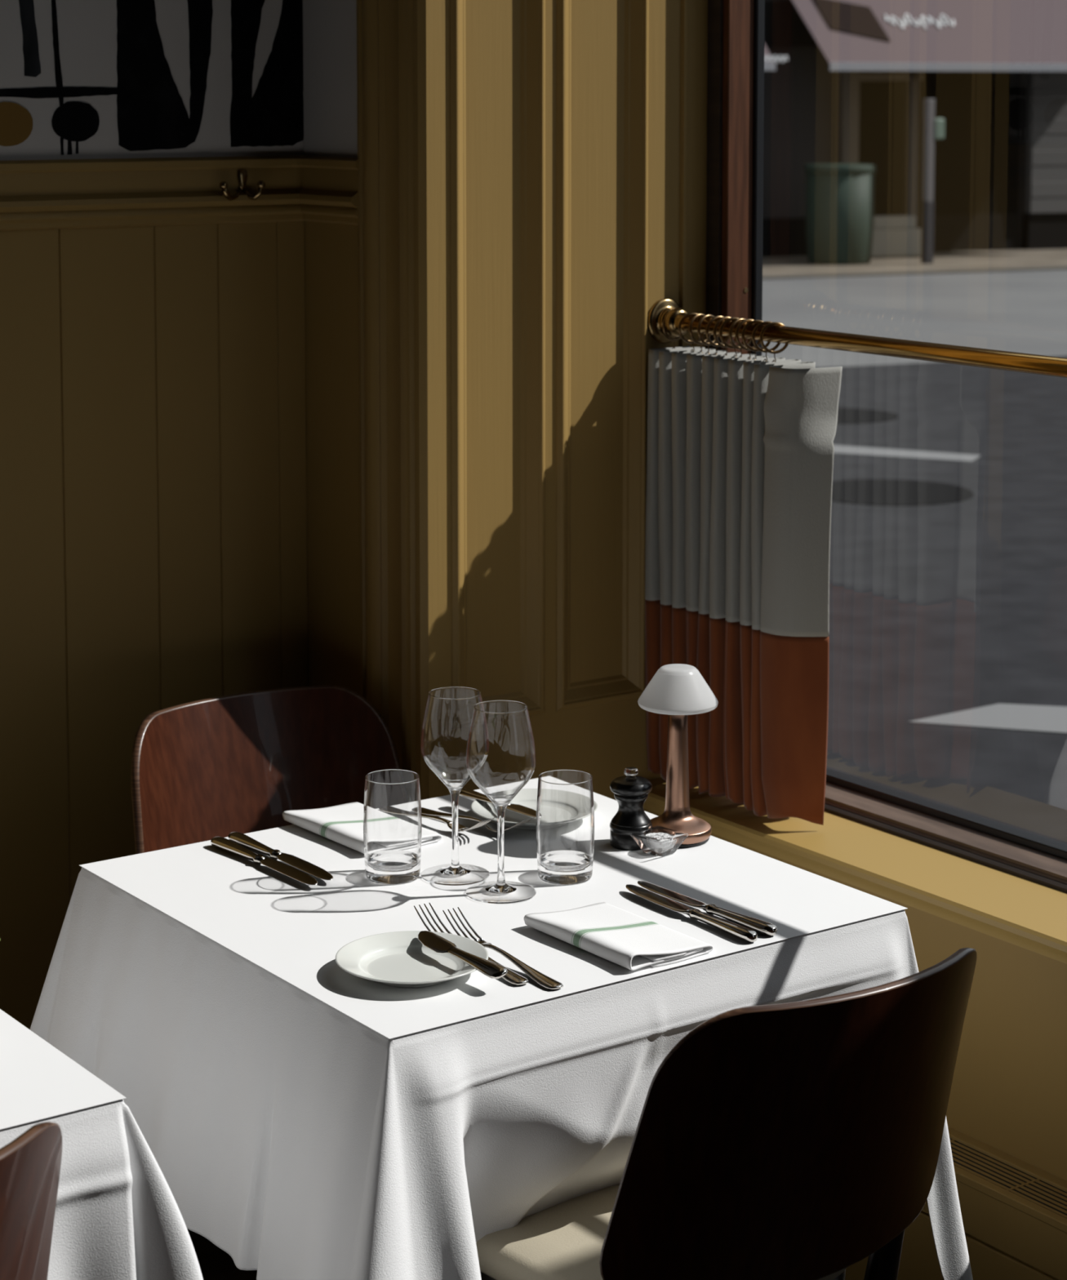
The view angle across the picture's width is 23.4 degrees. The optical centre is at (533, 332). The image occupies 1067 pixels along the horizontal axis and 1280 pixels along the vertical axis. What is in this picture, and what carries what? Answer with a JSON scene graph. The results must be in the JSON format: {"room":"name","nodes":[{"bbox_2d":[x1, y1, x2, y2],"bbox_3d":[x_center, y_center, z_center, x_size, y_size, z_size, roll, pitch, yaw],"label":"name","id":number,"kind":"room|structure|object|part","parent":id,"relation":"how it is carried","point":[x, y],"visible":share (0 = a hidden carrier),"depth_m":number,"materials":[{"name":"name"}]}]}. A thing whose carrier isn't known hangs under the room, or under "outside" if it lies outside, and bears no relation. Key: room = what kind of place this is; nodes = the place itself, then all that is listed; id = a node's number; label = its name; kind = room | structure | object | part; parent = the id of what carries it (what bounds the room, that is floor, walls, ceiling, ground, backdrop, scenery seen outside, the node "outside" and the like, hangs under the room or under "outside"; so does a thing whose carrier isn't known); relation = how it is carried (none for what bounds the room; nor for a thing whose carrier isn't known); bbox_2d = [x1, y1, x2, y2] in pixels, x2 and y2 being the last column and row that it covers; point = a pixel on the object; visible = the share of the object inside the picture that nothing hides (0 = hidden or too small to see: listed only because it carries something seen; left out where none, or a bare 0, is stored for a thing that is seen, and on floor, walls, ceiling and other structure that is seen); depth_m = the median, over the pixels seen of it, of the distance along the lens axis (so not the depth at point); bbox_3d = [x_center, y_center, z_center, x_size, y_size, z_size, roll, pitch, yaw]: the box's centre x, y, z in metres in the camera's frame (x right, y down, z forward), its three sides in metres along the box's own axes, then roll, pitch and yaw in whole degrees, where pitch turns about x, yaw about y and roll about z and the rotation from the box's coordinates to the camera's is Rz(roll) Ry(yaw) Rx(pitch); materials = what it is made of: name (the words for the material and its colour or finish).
{"room":"restaurant dining room","nodes":[
{"label":"restaurant dining room","id":0,"kind":"room"},
{"bbox_2d":[0,0,307,1029],"bbox_3d":[-2.135,-0.319,2.962,4.362,3.600,0.100,-4,7,-35],"label":"wall","id":1,"kind":"structure","parent":0,"point":[153,508],"depth_m":4.02,"materials":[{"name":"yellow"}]},
{"bbox_2d":[0,0,303,155],"bbox_3d":[-0.766,-0.543,3.858,0.984,0.555,0.002,-4,7,-35],"label":"mural","id":2,"kind":"object","parent":1,"relation":"attached to","point":[152,113],"visible":1,"depth_m":4.02,"materials":[{"name":"black"}]},
{"bbox_2d":[0,155,303,231],"bbox_3d":[-2.119,-0.115,2.916,4.312,0.106,0.026,-4,7,-35],"label":"trim","id":3,"kind":"structure","parent":1,"relation":"attached to","point":[94,193],"depth_m":3.99,"materials":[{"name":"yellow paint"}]},
{"bbox_2d":[219,168,265,200],"bbox_3d":[-0.464,-0.233,4.069,0.077,0.049,0.034,-4,7,-35],"label":"coat hook","id":4,"kind":"object","parent":1,"relation":"attached to","point":[242,173],"visible":1,"depth_m":4.08,"materials":[{"name":"gold metal"}]},
{"bbox_3d":[-0.462,-0.240,4.087,0.018,0.037,0.006,-4,7,-35],"label":"plate","id":5,"kind":"part","parent":4,"relation":"part of","materials":[{"name":"gold metal"}]},
{"bbox_2d":[187,1229,257,1279],"bbox_3d":[-0.192,1.732,0.924,5.150,0.100,5.976,-4,7,-35],"label":"floor","id":6,"kind":"structure","parent":0,"point":[215,1264],"depth_m":3.88,"materials":[{"name":"black"}]},
{"bbox_2d":[0,1121,62,1279],"bbox_3d":[-0.739,1.121,2.390,0.610,0.845,0.485,5,7,41],"label":"dining chair","id":7,"kind":"object","parent":6,"relation":"on","point":[30,1165],"visible":1,"depth_m":2.31,"materials":[{"name":"brown wood"}]},
{"bbox_2d":[130,684,408,854],"bbox_3d":[-0.283,0.996,3.719,0.485,0.845,0.610,-4,7,-35],"label":"dining chair","id":8,"kind":"object","parent":6,"relation":"on","point":[204,770],"visible":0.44,"depth_m":3.91,"materials":[{"name":"brown wood"}]},
{"bbox_2d":[475,947,977,1279],"bbox_3d":[0.185,1.071,2.926,0.485,0.845,0.610,-4,7,-35],"label":"dining chair","id":9,"kind":"object","parent":6,"relation":"on","point":[802,1140],"visible":0.94,"depth_m":2.67,"materials":[{"name":"brown wood"}]},
{"bbox_3d":[0.134,1.037,2.995,0.424,0.044,0.432,-4,7,-35],"label":"seat","id":10,"kind":"part","parent":9,"relation":"part of","materials":[{"name":"beige leather"}]},
{"bbox_3d":[0.134,1.079,2.999,0.411,0.041,0.419,-4,7,-35],"label":"seat frame","id":11,"kind":"part","parent":9,"relation":"part of","materials":[{"name":"black wood"}]},
{"bbox_3d":[0.422,1.190,2.943,0.102,0.604,0.037,5,7,42],"label":"leg","id":12,"kind":"part","parent":9,"relation":"part of","materials":[{"name":"black wood"}]},
{"bbox_2d":[844,1126,1066,1279],"bbox_3d":[1.685,1.425,2.014,0.101,0.307,5.414,-4,7,-35],"label":"radiator casing","id":13,"kind":"object","parent":6,"relation":"on","point":[1014,1211],"visible":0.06,"depth_m":3.44,"materials":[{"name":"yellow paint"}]},
{"bbox_2d":[947,1126,1066,1233],"bbox_3d":[1.685,1.278,2.000,0.101,0.012,5.414,-4,7,-35],"label":"grille","id":14,"kind":"object","parent":13,"relation":"attached to","point":[1034,1198],"depth_m":3.44,"materials":[{"name":"metal"}]},
{"bbox_2d":[298,0,360,695],"bbox_3d":[-0.078,-0.438,4.225,0.614,3.600,0.422,-4,7,-35],"label":"wall pier","id":15,"kind":"object","parent":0,"point":[329,197],"visible":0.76,"depth_m":4.12,"materials":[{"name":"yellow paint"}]},
{"bbox_3d":[-0.328,-0.226,4.089,0.026,0.106,0.186,-4,7,-35],"label":"return rail","id":16,"kind":"part","parent":15,"relation":"part of","materials":[{"name":"brown paint"}]},
{"bbox_2d":[30,867,973,1279],"bbox_3d":[-0.064,0.971,3.254,1.011,0.543,1.009,-4,7,-35],"label":"tablecloth","id":17,"kind":"object","parent":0,"point":[302,1140],"visible":0.5,"depth_m":2.91,"materials":[{"name":"white fabric"}]},
{"bbox_2d":[79,775,907,1039],"bbox_3d":[-0.065,0.699,3.244,0.752,0.001,0.752,-4,7,-35],"label":"tabletop","id":18,"kind":"object","parent":17,"relation":"on","point":[290,928],"visible":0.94,"depth_m":3.18,"materials":[{"name":"white"}]},
{"bbox_2d":[210,835,317,884],"bbox_3d":[-0.346,0.684,3.324,0.024,0.014,0.247,-4,7,-38],"label":"table knife","id":19,"kind":"object","parent":18,"relation":"on","point":[222,843],"visible":1,"depth_m":3.33,"materials":[{"name":"silver metal"}]},
{"bbox_3d":[-0.387,0.679,3.372,0.019,0.014,0.120,-9,10,-38],"label":"handle","id":20,"kind":"part","parent":19,"relation":"part of","materials":[{"name":"silver metal"}]},
{"bbox_3d":[-0.310,0.687,3.279,0.024,0.006,0.130,-9,10,-38],"label":"blade","id":21,"kind":"part","parent":19,"relation":"part of","materials":[{"name":"silver metal"}]},
{"bbox_2d":[227,831,333,879],"bbox_3d":[-0.327,0.682,3.345,0.024,0.014,0.246,-4,7,-37],"label":"table knife","id":22,"kind":"object","parent":18,"relation":"on","point":[239,838],"visible":0.98,"depth_m":3.34,"materials":[{"name":"silver metal"}]},
{"bbox_3d":[-0.367,0.677,3.394,0.019,0.014,0.120,-9,10,-37],"label":"handle","id":23,"kind":"part","parent":22,"relation":"part of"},
{"bbox_3d":[-0.291,0.685,3.299,0.024,0.006,0.130,-9,10,-37],"label":"blade","id":24,"kind":"part","parent":22,"relation":"part of","materials":[{"name":"silver metal"}]},
{"bbox_2d":[282,801,442,854],"bbox_3d":[-0.232,0.665,3.476,0.125,0.021,0.205,-4,7,-37],"label":"napkin","id":25,"kind":"object","parent":18,"relation":"on","point":[343,824],"visible":0.94,"depth_m":3.45,"materials":[{"name":"fabric"}]},
{"bbox_2d":[363,769,422,884],"bbox_3d":[-0.179,0.630,3.276,0.074,0.131,0.074,0,5,2],"label":"water tumbler","id":26,"kind":"object","parent":18,"relation":"on","point":[389,866],"visible":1,"depth_m":3.26,"materials":[{"name":"clear glass"}]},
{"bbox_2d":[335,930,488,987],"bbox_3d":[-0.138,0.719,2.924,0.174,0.021,0.174,0,5,4],"label":"plate","id":27,"kind":"object","parent":18,"relation":"on","point":[396,958],"visible":0.96,"depth_m":2.94,"materials":[{"name":"white ceramic"}]},
{"bbox_2d":[417,930,507,978],"bbox_3d":[-0.086,0.706,2.922,0.025,0.010,0.173,-4,7,-35],"label":"butter knife","id":28,"kind":"object","parent":27,"relation":"on","point":[436,943],"visible":1,"depth_m":2.92,"materials":[{"name":"silver metal"}]},
{"bbox_3d":[-0.114,0.703,2.963,0.026,0.004,0.073,-20,16,-33],"label":"blade","id":29,"kind":"part","parent":28,"relation":"part of","materials":[{"name":"silver metal"}]},
{"bbox_3d":[-0.065,0.709,2.895,0.022,0.008,0.104,-20,16,-33],"label":"handle","id":30,"kind":"part","parent":28,"relation":"part of","materials":[{"name":"silver metal"}]},
{"bbox_2d":[378,805,494,831],"bbox_3d":[-0.135,0.656,3.506,0.025,0.034,0.223,-5,7,-43],"label":"fork","id":31,"kind":"object","parent":18,"relation":"on","point":[387,809],"visible":0.91,"depth_m":3.51,"materials":[{"name":"silver metal"}]},
{"bbox_3d":[-0.161,0.664,3.535,0.022,0.014,0.147,-5,7,-43],"label":"handle","id":32,"kind":"part","parent":31,"relation":"part of","materials":[{"name":"silver metal"}]},
{"bbox_2d":[420,686,489,885],"bbox_3d":[-0.100,0.576,3.276,0.088,0.238,0.088,2,6,17],"label":"wine glass","id":33,"kind":"object","parent":18,"relation":"on","point":[455,873],"visible":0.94,"depth_m":3.27,"materials":[{"name":"glass"}]},
{"bbox_2d":[420,690,488,786],"bbox_3d":[-0.100,0.520,3.271,0.087,0.126,0.087,-4,7,-35],"label":"bowl","id":34,"kind":"object","parent":33,"relation":"on","point":[451,784],"depth_m":3.26,"materials":[{"name":"clear glass"}]},
{"bbox_3d":[-0.100,0.633,3.281,0.039,0.112,0.039,-4,7,-35],"label":"stem","id":35,"kind":"part","parent":33,"relation":"part of","materials":[{"name":"clear glass"}]},
{"bbox_2d":[413,902,528,985],"bbox_3d":[-0.072,0.707,2.973,0.025,0.034,0.223,-4,6,-33],"label":"fork","id":36,"kind":"object","parent":18,"relation":"on","point":[512,977],"visible":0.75,"depth_m":2.94,"materials":[{"name":"silver metal"}]},
{"bbox_3d":[-0.051,0.720,2.942,0.022,0.014,0.147,-4,6,-33],"label":"handle","id":37,"kind":"part","parent":36,"relation":"part of","materials":[{"name":"silver metal"}]},
{"bbox_2d":[411,807,534,832],"bbox_3d":[-0.085,0.657,3.503,0.223,0.034,0.025,5,8,44],"label":"fork","id":38,"kind":"object","parent":18,"relation":"on","point":[492,826],"visible":0.84,"depth_m":3.50,"materials":[{"name":"silver metal"}]},
{"bbox_3d":[-0.113,0.664,3.531,0.147,0.014,0.022,5,7,44],"label":"handle","id":39,"kind":"part","parent":38,"relation":"part of","materials":[{"name":"silver metal"}]},
{"bbox_2d":[465,700,536,904],"bbox_3d":[-0.041,0.583,3.203,0.088,0.238,0.088,0,5,2],"label":"wine glass","id":40,"kind":"object","parent":18,"relation":"on","point":[500,891],"visible":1,"depth_m":3.20,"materials":[{"name":"glass"}]},
{"bbox_2d":[465,704,535,803],"bbox_3d":[-0.041,0.527,3.198,0.087,0.126,0.087,-4,7,-35],"label":"bowl","id":41,"kind":"object","parent":40,"relation":"on","point":[498,800],"depth_m":3.19,"materials":[{"name":"clear glass"}]},
{"bbox_3d":[-0.041,0.640,3.209,0.039,0.112,0.039,-4,7,-35],"label":"stem","id":42,"kind":"part","parent":40,"relation":"part of","materials":[{"name":"clear glass"}]},
{"bbox_2d":[442,906,563,989],"bbox_3d":[-0.035,0.708,2.958,0.025,0.034,0.223,-4,7,-34],"label":"fork","id":43,"kind":"object","parent":18,"relation":"on","point":[540,978],"visible":0.9,"depth_m":2.94,"materials":[{"name":"silver metal"}]},
{"bbox_3d":[-0.014,0.721,2.927,0.022,0.014,0.147,-4,7,-34],"label":"handle","id":44,"kind":"part","parent":43,"relation":"part of","materials":[{"name":"silver metal"}]},
{"bbox_2d":[471,788,597,830],"bbox_3d":[0.001,0.661,3.536,0.174,0.021,0.174,1,6,15],"label":"plate","id":45,"kind":"object","parent":18,"relation":"on","point":[557,808],"visible":0.77,"depth_m":3.56,"materials":[{"name":"white ceramic"}]},
{"bbox_2d":[459,788,541,817],"bbox_3d":[-0.045,0.648,3.540,0.026,0.008,0.173,-5,7,-42],"label":"butter knife","id":46,"kind":"object","parent":45,"relation":"on","point":[466,793],"visible":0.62,"depth_m":3.54,"materials":[{"name":"silver metal"}]},
{"bbox_3d":[-0.069,0.646,3.565,0.022,0.008,0.104,-8,9,-42],"label":"handle","id":47,"kind":"part","parent":46,"relation":"part of","materials":[{"name":"silver metal"}]},
{"bbox_3d":[-0.012,0.651,3.503,0.026,0.004,0.073,-8,9,-42],"label":"blade","id":48,"kind":"part","parent":46,"relation":"part of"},
{"bbox_2d":[536,769,594,884],"bbox_3d":[0.040,0.630,3.275,0.074,0.131,0.074,2,6,17],"label":"water tumbler","id":49,"kind":"object","parent":18,"relation":"on","point":[555,867],"visible":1,"depth_m":3.26,"materials":[{"name":"clear glass"}]},
{"bbox_2d":[524,902,713,970],"bbox_3d":[0.099,0.707,3.034,0.126,0.021,0.205,-4,7,-37],"label":"napkin","id":50,"kind":"object","parent":18,"relation":"on","point":[631,941],"visible":1,"depth_m":3.01,"materials":[{"name":"fabric"}]},
{"bbox_2d":[609,767,652,850],"bbox_3d":[0.130,0.630,3.418,0.057,0.104,0.057,-4,7,-35],"label":"pepper mill","id":51,"kind":"object","parent":18,"relation":"on","point":[631,791],"visible":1,"depth_m":3.40,"materials":[{"name":"black paint"}]},
{"bbox_3d":[0.130,0.583,3.413,0.019,0.010,0.019,-4,7,-35],"label":"knob","id":52,"kind":"part","parent":51,"relation":"part of","materials":[{"name":"silver metal"}]},
{"bbox_2d":[630,826,688,856],"bbox_3d":[0.165,0.672,3.383,0.056,0.026,0.056,-5,8,-45],"label":"salt cellar","id":53,"kind":"object","parent":18,"relation":"on","point":[670,846],"visible":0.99,"depth_m":3.37,"materials":[{"name":"clear glass"}]},
{"bbox_2d":[645,832,673,848],"bbox_3d":[0.165,0.669,3.383,0.039,0.016,0.039,-4,7,-35],"label":"salt","id":54,"kind":"object","parent":53,"relation":"in","point":[656,844],"visible":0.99,"depth_m":3.38,"materials":[{"name":"white"}]},
{"bbox_2d":[637,663,718,848],"bbox_3d":[0.193,0.562,3.437,0.107,0.236,0.107,-4,7,-35],"label":"table lamp","id":55,"kind":"object","parent":18,"relation":"on","point":[677,691],"visible":0.95,"depth_m":3.42,"materials":[{"name":"brown metal"}]},
{"bbox_3d":[0.193,0.556,3.436,0.032,0.153,0.032,-4,7,-35],"label":"stem","id":56,"kind":"part","parent":55,"relation":"part of","materials":[{"name":"orange metal"}]},
{"bbox_3d":[0.193,0.472,3.428,0.107,0.054,0.107,-4,7,-35],"label":"lamp shade","id":57,"kind":"part","parent":55,"relation":"part of","materials":[{"name":"white glass"}]},
{"bbox_2d":[625,884,757,942],"bbox_3d":[0.186,0.703,3.122,0.024,0.014,0.246,-4,7,-36],"label":"table knife","id":58,"kind":"object","parent":18,"relation":"on","point":[744,934],"visible":1,"depth_m":3.10,"materials":[{"name":"silver metal"}]},
{"bbox_3d":[0.152,0.698,3.168,0.024,0.006,0.130,-6,8,-36],"label":"blade","id":59,"kind":"part","parent":58,"relation":"part of","materials":[{"name":"silver metal"}]},
{"bbox_3d":[0.225,0.708,3.072,0.019,0.014,0.120,-6,8,-36],"label":"handle","id":60,"kind":"part","parent":58,"relation":"part of","materials":[{"name":"silver metal"}]},
{"bbox_2d":[637,880,777,936],"bbox_3d":[0.206,0.701,3.141,0.024,0.014,0.246,-3,6,-39],"label":"table knife","id":61,"kind":"object","parent":18,"relation":"on","point":[762,927],"visible":1,"depth_m":3.12,"materials":[{"name":"silver metal"}]},
{"bbox_3d":[0.170,0.696,3.185,0.024,0.006,0.131,-3,6,-39],"label":"blade","id":62,"kind":"part","parent":61,"relation":"part of","materials":[{"name":"metal"}]},
{"bbox_3d":[0.248,0.706,3.093,0.019,0.014,0.120,-3,6,-39],"label":"handle","id":63,"kind":"part","parent":61,"relation":"part of","materials":[{"name":"silver metal"}]},
{"bbox_2d":[426,0,680,799],"bbox_3d":[0.036,-0.417,4.003,0.488,3.600,0.021,-4,7,-35],"label":"wall","id":64,"kind":"structure","parent":0,"point":[553,126],"depth_m":4.04,"materials":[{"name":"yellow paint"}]},
{"bbox_2d":[356,0,429,802],"bbox_3d":[-0.212,-0.410,3.937,0.052,3.600,0.186,-4,7,-35],"label":"trim","id":65,"kind":"structure","parent":64,"relation":"attached to","point":[391,34],"depth_m":3.96,"materials":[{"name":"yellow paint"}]},
{"bbox_2d":[643,0,1066,1181],"bbox_3d":[1.834,-0.230,2.027,0.362,3.600,5.514,-4,7,-35],"label":"wall","id":66,"kind":"structure","parent":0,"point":[1008,1094],"depth_m":3.61,"materials":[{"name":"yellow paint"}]},
{"bbox_2d":[647,298,1066,377],"bbox_3d":[1.377,0.135,2.535,0.072,0.072,4.014,-4,7,-35],"label":"curtain rod","id":67,"kind":"object","parent":66,"relation":"attached to","point":[669,308],"visible":0.88,"depth_m":3.76,"materials":[{"name":"gold metal"}]},
{"bbox_2d":[662,316,684,348],"bbox_3d":[0.227,0.001,4.143,0.049,0.072,0.010,-3,6,-27],"label":"curtain ring","id":68,"kind":"object","parent":67,"relation":"hanging from","point":[664,332],"visible":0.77,"depth_m":4.13,"materials":[{"name":"brown metal"}]},
{"bbox_2d":[677,312,705,351],"bbox_3d":[0.253,0.004,4.109,0.049,0.072,0.011,-2,6,-18],"label":"curtain ring","id":69,"kind":"object","parent":67,"relation":"hanging from","point":[686,316],"visible":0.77,"depth_m":4.10,"materials":[{"name":"brown metal"}]},
{"bbox_2d":[688,313,711,353],"bbox_3d":[0.267,0.006,4.089,0.049,0.072,0.012,-5,7,-41],"label":"curtain ring","id":70,"kind":"object","parent":67,"relation":"hanging from","point":[697,315],"visible":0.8,"depth_m":4.08,"materials":[{"name":"brown metal"}]},
{"bbox_2d":[697,314,719,354],"bbox_3d":[0.278,0.008,4.072,0.049,0.072,0.011,-4,7,-39],"label":"curtain ring","id":71,"kind":"object","parent":67,"relation":"hanging from","point":[704,317],"visible":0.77,"depth_m":4.06,"materials":[{"name":"brown metal"}]},
{"bbox_2d":[705,315,728,355],"bbox_3d":[0.290,0.009,4.056,0.049,0.072,0.012,-3,6,-32],"label":"curtain ring","id":72,"kind":"object","parent":67,"relation":"hanging from","point":[715,317],"visible":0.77,"depth_m":4.04,"materials":[{"name":"brown metal"}]},
{"bbox_2d":[713,316,736,355],"bbox_3d":[0.302,0.011,4.039,0.049,0.072,0.011,-4,7,-30],"label":"curtain ring","id":73,"kind":"object","parent":67,"relation":"hanging from","point":[720,320],"visible":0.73,"depth_m":4.03,"materials":[{"name":"brown metal"}]},
{"bbox_2d":[719,316,746,357],"bbox_3d":[0.314,0.013,4.021,0.049,0.072,0.011,-1,6,-15],"label":"curtain ring","id":74,"kind":"object","parent":67,"relation":"hanging from","point":[727,320],"visible":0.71,"depth_m":4.02,"materials":[{"name":"brown metal"}]},
{"bbox_2d":[644,345,842,825],"bbox_3d":[0.318,0.388,4.050,0.109,0.702,0.432,-4,6,-34],"label":"cafe curtain","id":75,"kind":"object","parent":74,"relation":"hanging from","point":[740,451],"visible":0.9,"depth_m":3.97,"materials":[{"name":"grey fabric"}]},
{"bbox_3d":[0.318,0.242,4.031,0.111,0.408,0.425,-4,7,-35],"label":"linen panel","id":76,"kind":"part","parent":75,"relation":"part of","materials":[{"name":"grey"}]},
{"bbox_2d":[728,317,751,357],"bbox_3d":[0.323,0.014,4.010,0.049,0.072,0.011,-6,9,-37],"label":"curtain ring","id":77,"kind":"object","parent":67,"relation":"hanging from","point":[736,321],"visible":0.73,"depth_m":4.00,"materials":[{"name":"brown metal"}]},
{"bbox_2d":[734,319,760,359],"bbox_3d":[0.335,0.015,3.992,0.049,0.072,0.011,-2,6,-25],"label":"curtain ring","id":78,"kind":"object","parent":67,"relation":"hanging from","point":[743,322],"visible":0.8,"depth_m":3.98,"materials":[{"name":"brown metal"}]},
{"bbox_2d":[741,320,770,360],"bbox_3d":[0.345,0.017,3.978,0.049,0.072,0.011,-1,5,-6],"label":"curtain ring","id":79,"kind":"object","parent":67,"relation":"hanging from","point":[750,322],"visible":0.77,"depth_m":3.97,"materials":[{"name":"brown metal"}]},
{"bbox_2d":[751,320,780,361],"bbox_3d":[0.359,0.018,3.961,0.049,0.072,0.011,-1,6,-13],"label":"curtain ring","id":80,"kind":"object","parent":67,"relation":"hanging from","point":[760,324],"visible":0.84,"depth_m":3.95,"materials":[{"name":"brown metal"}]},
{"bbox_2d":[760,321,788,362],"bbox_3d":[0.370,0.020,3.943,0.049,0.072,0.011,-1,5,-10],"label":"curtain ring","id":81,"kind":"object","parent":67,"relation":"hanging from","point":[768,325],"visible":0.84,"depth_m":3.94,"materials":[{"name":"brown metal"}]},
{"bbox_2d":[705,0,1066,893],"bbox_3d":[1.478,-0.474,2.557,0.093,2.715,4.024,-4,7,-35],"label":"window","id":82,"kind":"structure","parent":66,"relation":"attached to","point":[735,28],"depth_m":4.16,"materials":[{"name":"brown wood"}]},
{"bbox_3d":[1.496,0.868,2.668,0.083,0.022,3.978,-4,7,-35],"label":"rail","id":83,"kind":"part","parent":82,"relation":"part of","materials":[{"name":"brown wood"}]},
{"bbox_3d":[-0.929,1.136,2.687,0.742,0.756,0.742,-4,7,-35],"label":"dining table","id":84,"kind":"object","parent":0,"visible":0},
{"bbox_2d":[0,1099,203,1279],"bbox_3d":[-0.929,0.989,2.673,0.936,0.469,0.936,-4,7,-35],"label":"tablecloth","id":85,"kind":"object","parent":84,"relation":"on","point":[117,1216],"visible":0.58,"depth_m":2.54,"materials":[{"name":"white fabric"}]},
{"bbox_2d":[0,1008,126,1129],"bbox_3d":[-0.929,0.755,2.651,0.752,0.001,0.752,-4,7,-35],"label":"tabletop","id":86,"kind":"object","parent":85,"relation":"on","point":[38,1082],"visible":1,"depth_m":2.60,"materials":[{"name":"white"}]},
{"label":"outside","id":87,"kind":"structure","parent":0,"visible":0},
{"bbox_2d":[762,248,1066,275],"bbox_3d":[4.048,-0.768,28.379,30.000,0.020,2.750,-2,6,-23],"label":"pavement","id":88,"kind":"structure","parent":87,"point":[775,265],"depth_m":28.23,"materials":[{"name":"concrete"}]},
{"bbox_2d":[804,163,875,265],"bbox_3d":[3.346,-1.294,28.108,0.770,1.078,0.770,-2,6,-23],"label":"litter bin","id":89,"kind":"object","parent":88,"relation":"on","point":[839,197],"visible":1,"depth_m":27.80,"materials":[{"name":"metal"}]},
{"bbox_3d":[3.346,-1.782,28.062,0.770,0.098,0.770,-2,6,-23],"label":"lid","id":90,"kind":"part","parent":89,"relation":"part of","materials":[{"name":"grey paint"}]},
{"bbox_2d":[920,98,944,263],"bbox_3d":[4.355,-1.647,28.062,0.220,1.790,0.120,-2,6,-23],"label":"post","id":91,"kind":"object","parent":88,"relation":"on","point":[933,128],"visible":1,"depth_m":27.99,"materials":[{"name":"grey"}]},
{"bbox_3d":[4.300,-1.092,28.090,0.100,0.680,0.110,-2,6,-23],"label":"post","id":92,"kind":"part","parent":91,"relation":"part of","materials":[{"name":"grey"}]},
{"bbox_3d":[4.300,-1.983,28.006,0.090,1.110,0.100,-2,6,-23],"label":"post","id":93,"kind":"part","parent":91,"relation":"part of","materials":[{"name":"grey"}]},
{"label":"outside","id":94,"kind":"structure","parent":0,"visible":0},
{"bbox_2d":[826,355,1066,844],"bbox_3d":[16.169,-1.068,32.729,58.550,0.200,90.000,-4,7,-35],"label":"street","id":95,"kind":"structure","parent":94,"point":[936,610],"depth_m":9.84,"materials":[{"name":"asphalt"}]},
{"bbox_2d":[836,407,897,423],"bbox_3d":[1.782,0.495,15.121,0.720,0.016,0.720,-4,7,-35],"label":"manhole cover","id":96,"kind":"object","parent":95,"relation":"on","point":[845,415],"visible":0.49,"depth_m":15.08,"materials":[{"name":"black"}]},
{"bbox_2d":[831,479,973,506],"bbox_3d":[1.691,0.766,12.245,0.800,0.016,0.800,-4,7,-35],"label":"manhole cover","id":97,"kind":"object","parent":95,"relation":"on","point":[878,492],"visible":0.73,"depth_m":12.21,"materials":[{"name":"black"}]},
{"bbox_2d":[833,444,980,462],"bbox_3d":[1.268,0.610,13.916,2.350,0.014,0.354,3,6,25],"label":"lane marking","id":98,"kind":"object","parent":95,"relation":"on","point":[838,449],"visible":0.36,"depth_m":13.54,"materials":[{"name":"grey paint"}]},
{"bbox_2d":[761,269,1066,368],"bbox_3d":[6.138,-0.302,23.530,38.000,0.004,7.450,-2,6,-23],"label":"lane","id":99,"kind":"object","parent":95,"relation":"on","point":[1025,312],"visible":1,"depth_m":22.19,"materials":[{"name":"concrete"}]},
{"bbox_2d":[762,266,1066,279],"bbox_3d":[4.630,-0.644,27.029,30.000,0.028,0.206,-2,6,-23],"label":"kerb","id":100,"kind":"object","parent":95,"relation":"on","point":[1042,268],"visible":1,"depth_m":26.65,"materials":[{"name":"grey stone"}]},
{"bbox_2d":[762,0,1066,257],"bbox_3d":[-7.198,-7.762,27.299,33.000,14.150,6.250,-2,6,-23],"label":"facade","id":101,"kind":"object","parent":95,"relation":"on","point":[1000,162],"visible":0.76,"depth_m":29.79,"materials":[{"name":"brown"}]},
{"bbox_2d":[764,43,788,71],"bbox_3d":[0.178,-3.416,27.220,4.973,1.290,1.462,-2,6,-23],"label":"awning","id":102,"kind":"object","parent":101,"relation":"attached to","point":[769,61],"visible":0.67,"depth_m":27.52,"materials":[{"name":"grey fabric"}]},
{"bbox_3d":[3.978,-1.947,29.642,1.050,2.130,0.180,-2,6,-23],"label":"door frame","id":103,"kind":"part","parent":101,"relation":"part of","materials":[{"name":"brown"}]},
{"bbox_2d":[791,0,1066,71],"bbox_3d":[5.274,-3.621,29.396,5.137,1.290,1.462,-2,6,-23],"label":"awning","id":104,"kind":"object","parent":101,"relation":"attached to","point":[851,35],"visible":1,"depth_m":28.75,"materials":[{"name":"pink fabric"}]},
{"bbox_2d":[1022,213,1066,249],"bbox_3d":[6.806,-1.224,30.923,2.100,0.450,0.110,-2,6,-23],"label":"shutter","id":105,"kind":"object","parent":101,"relation":"hanging from","point":[1041,230],"depth_m":30.55,"materials":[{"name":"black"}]},
{"bbox_2d":[1024,71,1066,213],"bbox_3d":[6.815,-2.284,30.802,2.100,1.683,0.136,-2,6,-23],"label":"roller shutter","id":106,"kind":"object","parent":101,"relation":"hanging from","point":[1046,152],"depth_m":30.42,"materials":[{"name":"grey"}]},
{"bbox_2d":[907,703,1066,733],"bbox_3d":[2.003,1.197,7.693,1.742,0.014,0.430,1,6,12],"label":"road marking","id":107,"kind":"object","parent":95,"relation":"on","point":[1025,717],"visible":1,"depth_m":7.83,"materials":[{"name":"grey paint"}]}
]}

